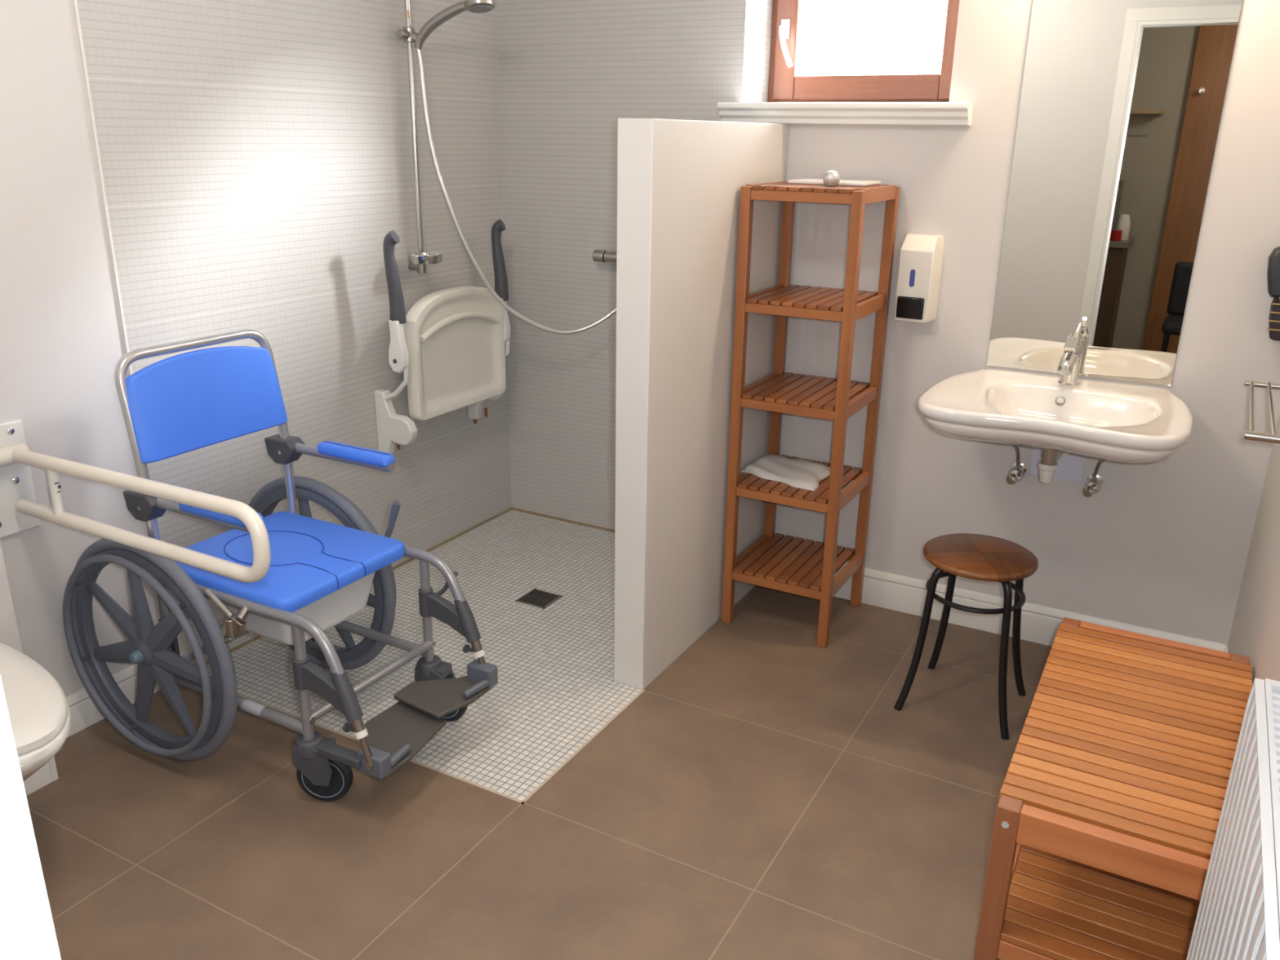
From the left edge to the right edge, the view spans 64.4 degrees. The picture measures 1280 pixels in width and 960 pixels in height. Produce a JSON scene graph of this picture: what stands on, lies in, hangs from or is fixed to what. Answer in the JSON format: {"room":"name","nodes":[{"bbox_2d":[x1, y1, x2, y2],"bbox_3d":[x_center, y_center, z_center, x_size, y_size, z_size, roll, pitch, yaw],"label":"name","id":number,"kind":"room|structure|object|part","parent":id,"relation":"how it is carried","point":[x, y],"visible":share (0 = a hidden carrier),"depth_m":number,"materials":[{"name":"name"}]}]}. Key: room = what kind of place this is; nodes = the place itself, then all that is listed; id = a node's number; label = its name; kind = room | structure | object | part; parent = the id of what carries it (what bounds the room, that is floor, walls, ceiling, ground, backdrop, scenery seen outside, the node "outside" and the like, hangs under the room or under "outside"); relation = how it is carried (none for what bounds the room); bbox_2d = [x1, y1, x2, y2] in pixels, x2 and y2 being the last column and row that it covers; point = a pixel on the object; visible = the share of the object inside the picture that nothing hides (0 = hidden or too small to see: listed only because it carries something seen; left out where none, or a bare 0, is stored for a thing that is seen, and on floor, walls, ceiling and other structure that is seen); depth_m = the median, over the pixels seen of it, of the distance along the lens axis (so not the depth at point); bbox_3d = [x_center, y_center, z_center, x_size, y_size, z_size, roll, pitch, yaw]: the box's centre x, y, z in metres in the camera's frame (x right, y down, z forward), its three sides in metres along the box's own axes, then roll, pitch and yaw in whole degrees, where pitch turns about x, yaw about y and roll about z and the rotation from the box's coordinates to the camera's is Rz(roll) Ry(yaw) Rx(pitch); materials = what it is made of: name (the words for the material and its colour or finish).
{"room":"accessible bathroom","nodes":[
{"label":"accessible bathroom","id":0,"kind":"room"},
{"bbox_2d":[0,541,23,653],"bbox_3d":[-1.734,0.308,1.956,0.150,1.150,0.934,11,21,27],"label":"wall","id":1,"kind":"structure","parent":0,"point":[9,631],"depth_m":2.33,"materials":[{"name":"white paint"}]},
{"bbox_2d":[0,0,160,697],"bbox_3d":[-1.255,-0.688,2.807,0.120,2.500,3.360,11,21,27],"label":"wall","id":2,"kind":"structure","parent":0,"point":[62,343],"depth_m":2.47,"materials":[{"name":"white paint"}]},
{"bbox_2d":[23,663,160,795],"bbox_3d":[-1.620,0.738,2.319,0.164,0.105,1.410,11,21,27],"label":"baseboard","id":3,"kind":"structure","parent":2,"relation":"attached to","point":[84,712],"depth_m":2.70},
{"bbox_2d":[0,419,271,582],"bbox_3d":[-1.136,0.072,2.227,0.871,0.270,0.123,11,21,27],"label":"grab rail","id":4,"kind":"object","parent":2,"relation":"attached to","point":[20,510],"visible":1,"depth_m":2.26,"materials":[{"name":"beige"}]},
{"bbox_3d":[-1.512,0.000,2.422,0.012,0.270,0.123,11,21,27],"label":"wall plate","id":5,"kind":"part","parent":4,"relation":"part of","materials":[{"name":"white plastic"}]},
{"bbox_2d":[76,0,511,666],"bbox_3d":[-0.931,-0.831,3.240,0.006,2.500,1.648,11,21,27],"label":"tiled wall","id":6,"kind":"structure","parent":0,"point":[256,156],"depth_m":3.09,"materials":[{"name":"tile"}]},
{"bbox_2d":[71,0,132,376],"bbox_3d":[-1.331,-0.602,2.553,0.008,2.500,0.006,11,21,27],"label":"trim","id":7,"kind":"structure","parent":6,"relation":"attached to","point":[74,2],"depth_m":2.50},
{"bbox_2d":[196,506,614,667],"bbox_3d":[-0.458,0.435,3.402,1.100,0.008,1.618,11,21,27],"label":"trim","id":8,"kind":"structure","parent":6,"relation":"attached to","point":[250,641],"depth_m":4.10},
{"bbox_2d":[396,0,442,273],"bbox_3d":[-0.724,-1.290,3.270,0.116,1.245,0.180,-4,20,-15],"label":"shower rail","id":9,"kind":"object","parent":6,"relation":"attached to","point":[418,261],"visible":0.98,"depth_m":3.37,"materials":[{"name":"silver metal"}]},
{"bbox_3d":[-0.727,-0.746,3.425,0.124,0.028,0.116,11,21,27],"label":"soap dish","id":10,"kind":"part","parent":9,"relation":"part of","materials":[{"name":"silver metal"}]},
{"bbox_2d":[413,0,494,49],"bbox_3d":[-0.583,-1.447,3.222,0.282,0.150,0.100,11,21,27],"label":"shower head","id":11,"kind":"object","parent":9,"relation":"attached to","point":[472,6],"visible":1,"depth_m":3.20,"materials":[{"name":"silver metal"}]},
{"bbox_3d":[-0.631,-1.444,3.229,0.197,0.138,0.033,6,20,15],"label":"handle","id":12,"kind":"part","parent":11,"relation":"part of","materials":[{"name":"silver metal"}]},
{"bbox_3d":[-0.499,-1.468,3.167,0.073,0.015,0.074,11,21,27],"label":"spray plate","id":13,"kind":"part","parent":11,"relation":"part of","materials":[{"name":"grey"}]},
{"bbox_2d":[415,48,616,334],"bbox_3d":[-0.355,-0.966,3.495,0.765,0.944,0.025,-3,19,-10],"label":"shower hose","id":14,"kind":"object","parent":11,"relation":"hanging from","point":[470,254],"visible":0.84,"depth_m":3.48,"materials":[{"name":"metal"}]},
{"bbox_2d":[373,219,511,453],"bbox_3d":[-0.699,-0.516,3.619,0.162,0.776,0.635,11,21,27],"label":"shower seat","id":15,"kind":"object","parent":6,"relation":"attached to","point":[450,348],"visible":0.94,"depth_m":3.55,"materials":[{"name":"beige plastic"}]},
{"bbox_2d":[26,510,1051,959],"bbox_3d":[-0.158,0.834,2.419,2.665,0.103,3.180,11,21,27],"label":"floor","id":16,"kind":"structure","parent":0,"point":[767,795],"depth_m":2.43,"materials":[{"name":"brown tile"}]},
{"bbox_2d":[0,642,71,781],"bbox_3d":[-1.351,0.637,2.089,0.506,0.453,0.376,11,21,27],"label":"toilet","id":17,"kind":"object","parent":16,"relation":"on","point":[39,711],"visible":0.76,"depth_m":2.00,"materials":[{"name":"white ceramic"}]},
{"bbox_3d":[-1.354,0.667,2.101,0.500,0.388,0.370,11,21,27],"label":"bowl","id":18,"kind":"part","parent":17,"relation":"part of","materials":[{"name":"white ceramic"}]},
{"bbox_3d":[-1.343,0.475,2.030,0.493,0.022,0.376,11,21,27],"label":"seat","id":19,"kind":"part","parent":17,"relation":"part of","materials":[{"name":"white plastic"}]},
{"bbox_2d":[62,328,497,800],"bbox_3d":[-0.904,0.177,2.569,0.992,1.027,0.640,11,21,27],"label":"wheelchair","id":20,"kind":"object","parent":16,"relation":"on","point":[321,575],"visible":0.98,"depth_m":2.51,"materials":[{"name":"grey paint"}]},
{"bbox_3d":[-1.178,0.425,2.553,0.050,0.160,0.012,11,21,27],"label":"axle plate","id":21,"kind":"part","parent":20,"relation":"part of","materials":[{"name":"grey plastic"}]},
{"bbox_3d":[-1.079,-0.207,2.545,0.067,0.232,0.442,11,21,27],"label":"backrest","id":22,"kind":"part","parent":20,"relation":"part of","materials":[{"name":"blue plastic"}]},
{"bbox_3d":[-0.982,0.541,2.478,0.470,0.032,0.027,11,21,27],"label":"rail","id":23,"kind":"part","parent":20,"relation":"part of","materials":[{"name":"grey metal"}]},
{"bbox_3d":[-0.931,0.173,2.584,0.261,0.004,0.203,10,21,24],"label":"seat","id":24,"kind":"part","parent":20,"relation":"part of","materials":[{"name":"blue plastic"}]},
{"bbox_3d":[-0.906,0.198,2.578,0.467,0.042,0.427,11,21,27],"label":"seat","id":25,"kind":"part","parent":20,"relation":"part of","materials":[{"name":"blue plastic"}]},
{"bbox_3d":[-0.695,0.632,2.345,0.150,0.029,0.034,11,21,27],"label":"fork arm","id":26,"kind":"part","parent":20,"relation":"part of","materials":[{"name":"grey plastic"}]},
{"bbox_3d":[-0.651,0.561,2.291,0.035,0.022,0.022,11,21,27],"label":"knob","id":27,"kind":"part","parent":20,"relation":"part of","materials":[{"name":"grey plastic"}]},
{"bbox_3d":[-0.615,0.606,2.285,0.039,0.080,0.017,11,21,27],"label":"footrest stem","id":28,"kind":"part","parent":20,"relation":"part of","materials":[{"name":"silver metal"}]},
{"bbox_3d":[-0.774,0.422,2.835,0.470,0.032,0.027,11,21,27],"label":"rail","id":29,"kind":"part","parent":20,"relation":"part of","materials":[{"name":"grey metal"}]},
{"bbox_3d":[-0.509,0.275,2.659,0.075,0.085,0.018,5,19,11],"label":"release lever","id":30,"kind":"part","parent":20,"relation":"part of","materials":[{"name":"grey plastic"}]},
{"bbox_3d":[-0.442,0.443,2.648,0.035,0.022,0.022,11,21,27],"label":"knob","id":31,"kind":"part","parent":20,"relation":"part of","materials":[{"name":"grey plastic"}]},
{"bbox_3d":[-0.407,0.488,2.642,0.039,0.080,0.017,11,21,27],"label":"footrest stem","id":32,"kind":"part","parent":20,"relation":"part of","materials":[{"name":"silver metal"}]},
{"bbox_2d":[237,689,644,804],"bbox_3d":[-0.662,0.589,2.957,1.211,0.003,0.606,11,21,27],"label":"trim","id":33,"kind":"structure","parent":16,"relation":"on","point":[616,715],"depth_m":2.62,"materials":[{"name":"beige"}]},
{"bbox_2d":[515,588,562,608],"bbox_3d":[-0.347,0.408,3.496,0.117,0.003,0.115,11,21,27],"label":"floor drain","id":34,"kind":"object","parent":16,"relation":"on","point":[536,597],"visible":1,"depth_m":3.49,"materials":[{"name":"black metal"}]},
{"bbox_2d":[721,181,900,648],"bbox_3d":[0.525,-0.209,3.204,0.361,1.388,0.370,11,21,27],"label":"shelf unit","id":35,"kind":"object","parent":16,"relation":"on","point":[797,566],"visible":0.91,"depth_m":3.14,"materials":[{"name":"brown wood"}]},
{"bbox_3d":[0.299,-0.188,3.139,0.031,1.384,0.031,11,21,27],"label":"post","id":36,"kind":"part","parent":35,"relation":"part of","materials":[{"name":"brown wood"}]},
{"bbox_3d":[0.375,-0.022,3.354,0.019,0.040,0.308,11,21,27],"label":"rail","id":37,"kind":"part","parent":35,"relation":"part of","materials":[{"name":"brown wood"}]},
{"bbox_3d":[0.371,0.251,3.447,0.019,0.040,0.308,11,21,27],"label":"rail","id":38,"kind":"part","parent":35,"relation":"part of","materials":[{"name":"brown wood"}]},
{"bbox_3d":[0.379,-0.296,3.260,0.019,0.040,0.308,11,21,27],"label":"rail","id":39,"kind":"part","parent":35,"relation":"part of","materials":[{"name":"brown wood"}]},
{"bbox_3d":[0.383,-0.570,3.167,0.019,0.040,0.308,11,21,27],"label":"rail","id":40,"kind":"part","parent":35,"relation":"part of","materials":[{"name":"brown wood"}]},
{"bbox_3d":[0.388,-0.875,3.063,0.019,0.040,0.308,11,21,27],"label":"rail","id":41,"kind":"part","parent":35,"relation":"part of","materials":[{"name":"brown wood"}]},
{"bbox_3d":[0.434,0.333,3.229,0.299,0.028,0.019,11,21,27],"label":"rail","id":42,"kind":"part","parent":35,"relation":"part of","materials":[{"name":"brown wood"}]},
{"bbox_3d":[0.463,-0.281,3.421,0.031,1.384,0.031,11,21,27],"label":"post","id":43,"kind":"part","parent":35,"relation":"part of","materials":[{"name":"brown wood"}]},
{"bbox_3d":[0.438,0.059,3.136,0.299,0.028,0.019,11,21,27],"label":"rail","id":44,"kind":"part","parent":35,"relation":"part of","materials":[{"name":"brown wood"}]},
{"bbox_2d":[742,454,830,491],"bbox_3d":[0.482,-0.035,3.293,0.269,0.024,0.256,11,21,27],"label":"towel","id":45,"kind":"object","parent":35,"relation":"on","point":[802,473],"visible":0.98,"depth_m":3.27,"materials":[{"name":"white fabric"}]},
{"bbox_3d":[0.442,-0.214,3.043,0.299,0.028,0.019,11,21,27],"label":"rail","id":46,"kind":"part","parent":35,"relation":"part of","materials":[{"name":"brown wood"}]},
{"bbox_3d":[0.447,-0.489,2.949,0.299,0.028,0.019,11,21,27],"label":"rail","id":47,"kind":"part","parent":35,"relation":"part of","materials":[{"name":"brown wood"}]},
{"bbox_3d":[0.518,0.266,3.366,0.289,0.012,0.368,11,21,27],"label":"shelf","id":48,"kind":"part","parent":35,"relation":"part of","materials":[{"name":"brown wood"}]},
{"bbox_3d":[0.522,-0.007,3.273,0.289,0.012,0.368,11,21,27],"label":"shelf","id":49,"kind":"part","parent":35,"relation":"part of","materials":[{"name":"brown wood"}]},
{"bbox_3d":[0.451,-0.793,2.845,0.299,0.028,0.019,11,21,27],"label":"rail","id":50,"kind":"part","parent":35,"relation":"part of","materials":[{"name":"brown wood"}]},
{"bbox_3d":[0.526,-0.281,3.180,0.289,0.012,0.368,11,21,27],"label":"shelf","id":51,"kind":"part","parent":35,"relation":"part of","materials":[{"name":"brown wood"}]},
{"bbox_3d":[0.530,-0.555,3.086,0.289,0.012,0.368,11,21,27],"label":"shelf","id":52,"kind":"part","parent":35,"relation":"part of","materials":[{"name":"brown wood"}]},
{"bbox_3d":[0.535,-0.860,2.982,0.289,0.012,0.368,11,21,27],"label":"shelf","id":53,"kind":"part","parent":35,"relation":"part of","materials":[{"name":"brown wood"}]},
{"bbox_2d":[822,170,839,186],"bbox_3d":[0.543,-0.855,2.882,0.049,0.043,0.049,11,21,27],"label":"ornament","id":54,"kind":"object","parent":35,"relation":"on","point":[830,178],"visible":1,"depth_m":2.87,"materials":[{"name":"silver metal"}]},
{"bbox_2d":[787,177,880,186],"bbox_3d":[0.581,-0.889,3.033,0.236,0.010,0.165,11,21,27],"label":"tray","id":55,"kind":"object","parent":35,"relation":"on","point":[807,181],"visible":0.94,"depth_m":2.98,"materials":[{"name":"white"}]},
{"bbox_3d":[0.587,-0.132,2.989,0.031,1.384,0.031,11,21,27],"label":"post","id":56,"kind":"part","parent":35,"relation":"part of","materials":[{"name":"brown wood"}]},
{"bbox_3d":[0.665,0.308,3.295,0.019,0.040,0.308,11,21,27],"label":"rail","id":57,"kind":"part","parent":35,"relation":"part of","materials":[{"name":"brown wood"}]},
{"bbox_3d":[0.669,0.034,3.201,0.019,0.040,0.308,11,21,27],"label":"rail","id":58,"kind":"part","parent":35,"relation":"part of","materials":[{"name":"brown wood"}]},
{"bbox_3d":[0.673,-0.239,3.108,0.019,0.040,0.308,11,21,27],"label":"rail","id":59,"kind":"part","parent":35,"relation":"part of","materials":[{"name":"brown wood"}]},
{"bbox_3d":[0.677,-0.514,3.014,0.019,0.040,0.308,11,21,27],"label":"rail","id":60,"kind":"part","parent":35,"relation":"part of","materials":[{"name":"brown wood"}]},
{"bbox_3d":[0.751,-0.226,3.271,0.031,1.384,0.031,11,21,27],"label":"post","id":61,"kind":"part","parent":35,"relation":"part of","materials":[{"name":"brown wood"}]},
{"bbox_3d":[0.682,-0.818,2.910,0.019,0.040,0.308,11,21,27],"label":"rail","id":62,"kind":"part","parent":35,"relation":"part of","materials":[{"name":"brown wood"}]},
{"bbox_2d":[893,533,1038,739],"bbox_3d":[0.924,0.414,2.837,0.313,0.465,0.315,11,21,27],"label":"stool","id":63,"kind":"object","parent":16,"relation":"on","point":[978,557],"visible":1,"depth_m":2.75,"materials":[{"name":"brown wood"}]},
{"bbox_3d":[0.809,0.433,2.809,0.187,0.444,0.021,-3,19,-13],"label":"leg","id":64,"kind":"part","parent":63,"relation":"part of","materials":[{"name":"black paint"}]},
{"bbox_3d":[0.902,0.390,2.939,0.021,0.444,0.187,-2,19,-9],"label":"leg","id":65,"kind":"part","parent":63,"relation":"part of","materials":[{"name":"black paint"}]},
{"bbox_3d":[0.923,0.208,2.759,0.299,0.024,0.299,11,21,27],"label":"seat","id":66,"kind":"part","parent":63,"relation":"part of","materials":[{"name":"brown wood"}]},
{"bbox_3d":[0.957,0.461,2.732,0.021,0.444,0.187,-6,20,-18],"label":"leg","id":67,"kind":"part","parent":63,"relation":"part of","materials":[{"name":"black paint"}]},
{"bbox_3d":[1.030,0.419,2.858,0.187,0.444,0.021,-3,19,-13],"label":"leg","id":68,"kind":"part","parent":63,"relation":"part of","materials":[{"name":"black paint"}]},
{"bbox_2d":[973,617,1252,959],"bbox_3d":[0.973,0.685,2.057,0.392,0.450,0.830,11,21,27],"label":"bench","id":69,"kind":"object","parent":16,"relation":"on","point":[1113,791],"visible":0.76,"depth_m":1.85,"materials":[{"name":"brown wood"}]},
{"bbox_3d":[0.630,0.765,1.808,0.038,0.450,0.038,11,21,27],"label":"leg","id":70,"kind":"part","parent":69,"relation":"part of","materials":[{"name":"brown wood"}]},
{"bbox_3d":[0.819,0.717,2.158,0.022,0.040,0.753,11,21,27],"label":"rail","id":71,"kind":"part","parent":69,"relation":"part of","materials":[{"name":"brown wood"}]},
{"bbox_3d":[0.779,0.857,1.747,0.310,0.039,0.029,11,21,27],"label":"rail","id":72,"kind":"part","parent":69,"relation":"part of","materials":[{"name":"brown wood"}]},
{"bbox_3d":[1.013,0.547,2.465,0.038,0.450,0.038,11,21,27],"label":"leg","id":73,"kind":"part","parent":69,"relation":"part of","materials":[{"name":"brown wood"}]},
{"bbox_3d":[0.783,0.612,1.664,0.310,0.061,0.029,11,21,27],"label":"rail","id":74,"kind":"part","parent":69,"relation":"part of","materials":[{"name":"brown wood"}]},
{"bbox_3d":[1.170,0.391,2.327,0.310,0.061,0.029,11,21,27],"label":"rail","id":75,"kind":"part","parent":69,"relation":"part of","materials":[{"name":"brown wood"}]},
{"bbox_3d":[1.317,0.605,2.307,0.038,0.450,0.038,11,21,27],"label":"leg","id":76,"kind":"part","parent":69,"relation":"part of","materials":[{"name":"brown wood"}]},
{"bbox_2d":[497,0,773,529],"bbox_3d":[0.089,-1.012,3.818,1.205,2.500,0.400,11,21,27],"label":"tiled wall","id":77,"kind":"structure","parent":0,"point":[569,69],"depth_m":3.76,"materials":[{"name":"tile"}]},
{"bbox_2d":[592,249,617,262],"bbox_3d":[0.023,-0.792,3.639,0.405,0.048,0.082,11,21,27],"label":"shower mixer","id":78,"kind":"object","parent":77,"relation":"attached to","point":[598,255],"visible":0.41,"depth_m":3.68,"materials":[{"name":"silver metal"}]},
{"bbox_3d":[-0.144,-0.817,3.706,0.043,0.045,0.045,11,21,27],"label":"mixer knob","id":79,"kind":"part","parent":78,"relation":"part of","materials":[{"name":"silver metal"}]},
{"bbox_2d":[613,118,790,689],"bbox_3d":[0.223,-0.278,3.130,0.099,1.558,1.018,11,21,27],"label":"wall partition","id":80,"kind":"structure","parent":0,"point":[679,182],"depth_m":2.85,"materials":[{"name":"white paint"}]},
{"bbox_2d":[774,0,1279,644],"bbox_3d":[1.237,-0.771,3.161,1.679,2.500,0.511,11,21,27],"label":"wall","id":81,"kind":"structure","parent":0,"point":[1163,545],"depth_m":3.03,"materials":[{"name":"white paint"}]},
{"bbox_2d":[717,0,973,125],"bbox_3d":[0.701,-1.438,3.143,0.775,0.642,0.473,11,21,27],"label":"window","id":82,"kind":"structure","parent":81,"relation":"in","point":[793,98],"depth_m":3.25,"materials":[{"name":"brown wood"}]},
{"bbox_3d":[0.492,-1.462,3.404,0.062,0.154,0.054,11,21,27],"label":"handle","id":83,"kind":"part","parent":82,"relation":"part of","materials":[{"name":"white plastic"}]},
{"bbox_3d":[0.680,-1.153,3.208,0.775,0.062,0.403,11,21,27],"label":"sill","id":84,"kind":"part","parent":82,"relation":"part of","materials":[{"name":"white paint"}]},
{"bbox_3d":[0.767,-1.262,3.406,0.640,0.022,0.070,11,21,27],"label":"frame rail","id":85,"kind":"part","parent":82,"relation":"part of","materials":[{"name":"brown wood"}]},
{"bbox_3d":[0.754,-1.303,3.377,0.490,0.078,0.068,11,21,27],"label":"sash rail","id":86,"kind":"part","parent":82,"relation":"part of","materials":[{"name":"brown wood"}]},
{"bbox_2d":[893,233,943,323],"bbox_3d":[0.840,-0.611,3.081,0.121,0.254,0.095,11,21,27],"label":"soap dispenser","id":87,"kind":"object","parent":81,"relation":"attached to","point":[921,255],"visible":1,"depth_m":3.05,"materials":[{"name":"beige plastic"}]},
{"bbox_2d":[1005,444,1026,484],"bbox_3d":[1.129,-0.087,3.041,0.049,0.227,0.175,11,21,27],"label":"angle valve","id":88,"kind":"object","parent":81,"relation":"attached to","point":[1016,473],"visible":0.84,"depth_m":3.08,"materials":[{"name":"silver metal"}]},
{"bbox_3d":[1.129,-0.002,3.087,0.033,0.035,0.028,17,25,40],"label":"valve knob","id":89,"kind":"part","parent":88,"relation":"part of","materials":[{"name":"silver metal"}]},
{"bbox_2d":[833,564,1226,651],"bbox_3d":[1.084,0.423,3.332,1.460,0.125,0.014,11,21,27],"label":"baseboard","id":90,"kind":"structure","parent":81,"relation":"attached to","point":[1039,624],"depth_m":3.32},
{"bbox_2d":[916,368,1192,462],"bbox_3d":[1.125,-0.167,2.763,0.662,0.117,0.590,11,21,27],"label":"washbasin","id":91,"kind":"object","parent":81,"relation":"attached to","point":[1126,423],"visible":0.99,"depth_m":2.68,"materials":[{"name":"white ceramic"}]},
{"bbox_2d":[1037,448,1070,483],"bbox_3d":[1.202,-0.090,2.930,0.055,0.145,0.268,12,22,30],"label":"trap","id":92,"kind":"object","parent":91,"relation":"attached to","point":[1047,465],"visible":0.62,"depth_m":2.83,"materials":[{"name":"white plastic"}]},
{"bbox_2d":[1056,321,1084,386],"bbox_3d":[1.214,-0.348,2.862,0.060,0.178,0.154,11,21,27],"label":"tap","id":93,"kind":"object","parent":91,"relation":"on","point":[1068,366],"visible":1,"depth_m":2.86,"materials":[{"name":"silver metal"}]},
{"bbox_3d":[1.204,-0.329,2.856,0.048,0.060,0.123,11,21,27],"label":"spout","id":94,"kind":"part","parent":93,"relation":"part of","materials":[{"name":"silver metal"}]},
{"bbox_3d":[1.223,-0.400,2.861,0.038,0.079,0.108,11,21,27],"label":"lever","id":95,"kind":"part","parent":93,"relation":"part of","materials":[{"name":"silver metal"}]},
{"bbox_2d":[1028,446,1086,483],"bbox_3d":[1.263,-0.076,3.066,0.153,0.152,0.007,11,21,27],"label":"cover plate","id":96,"kind":"object","parent":81,"relation":"attached to","point":[1071,466],"visible":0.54,"depth_m":3.06,"materials":[{"name":"white"}]},
{"bbox_2d":[1081,458,1107,497],"bbox_3d":[1.327,-0.050,2.939,0.060,0.227,0.176,7,20,17],"label":"angle valve","id":97,"kind":"object","parent":81,"relation":"attached to","point":[1092,486],"visible":0.79,"depth_m":2.98,"materials":[{"name":"silver metal"}]},
{"bbox_3d":[1.319,0.034,2.989,0.033,0.035,0.028,17,25,40],"label":"valve knob","id":98,"kind":"part","parent":97,"relation":"part of","materials":[{"name":"silver metal"}]},
{"bbox_2d":[986,0,1243,386],"bbox_3d":[1.285,-0.851,2.795,0.504,1.150,0.006,11,21,27],"label":"mirror","id":99,"kind":"object","parent":81,"relation":"attached to","point":[1122,101],"visible":0.89,"depth_m":2.80,"materials":[{"name":"grey mirror"}]},
{"bbox_2d":[1227,413,1279,684],"bbox_3d":[1.052,-0.146,1.321,0.120,2.500,3.069,11,21,27],"label":"wall","id":100,"kind":"structure","parent":0,"point":[1255,633],"depth_m":2.44,"materials":[{"name":"white paint"}]},
{"bbox_2d":[1222,644,1227,652],"bbox_3d":[1.006,0.950,1.785,0.014,0.125,2.949,11,21,27],"label":"baseboard","id":101,"kind":"structure","parent":100,"relation":"attached to","point":[1225,650],"depth_m":2.97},
{"bbox_2d":[1186,677,1279,959],"bbox_3d":[0.551,0.814,0.957,0.102,0.904,1.000,11,21,27],"label":"radiator","id":102,"kind":"object","parent":100,"relation":"attached to","point":[1237,917],"visible":1,"depth_m":1.08,"materials":[{"name":"white metal"}]},
{"bbox_2d":[1264,678,1279,940],"bbox_3d":[0.553,0.393,0.816,0.068,0.016,0.999,11,21,27],"label":"grille","id":103,"kind":"object","parent":102,"relation":"attached to","point":[1272,687],"depth_m":1.00,"materials":[{"name":"white metal"}]},
{"bbox_2d":[1244,380,1279,444],"bbox_3d":[1.365,-0.150,2.184,0.118,0.018,0.535,11,21,27],"label":"towel rack","id":104,"kind":"object","parent":100,"relation":"attached to","point":[1273,437],"visible":1,"depth_m":2.09,"materials":[{"name":"silver metal"}]},
{"bbox_2d":[1266,246,1279,341],"bbox_3d":[1.671,-0.485,2.636,0.098,0.240,0.095,11,21,27],"label":"hanging bag","id":105,"kind":"object","parent":100,"relation":"hanging from","point":[1273,262],"visible":1,"depth_m":2.62,"materials":[{"name":"black fabric"}]},
{"bbox_3d":[-0.880,0.027,0.729,2.665,2.500,0.120,11,21,27],"label":"wall","id":106,"kind":"structure","parent":0,"visible":0},
{"bbox_2d":[0,674,61,959],"bbox_3d":[-0.075,0.346,0.366,0.815,2.157,0.149,11,21,27],"label":"door","id":107,"kind":"structure","parent":106,"relation":"in","point":[27,928],"depth_m":0.54,"materials":[{"name":"white paint"}]}
]}

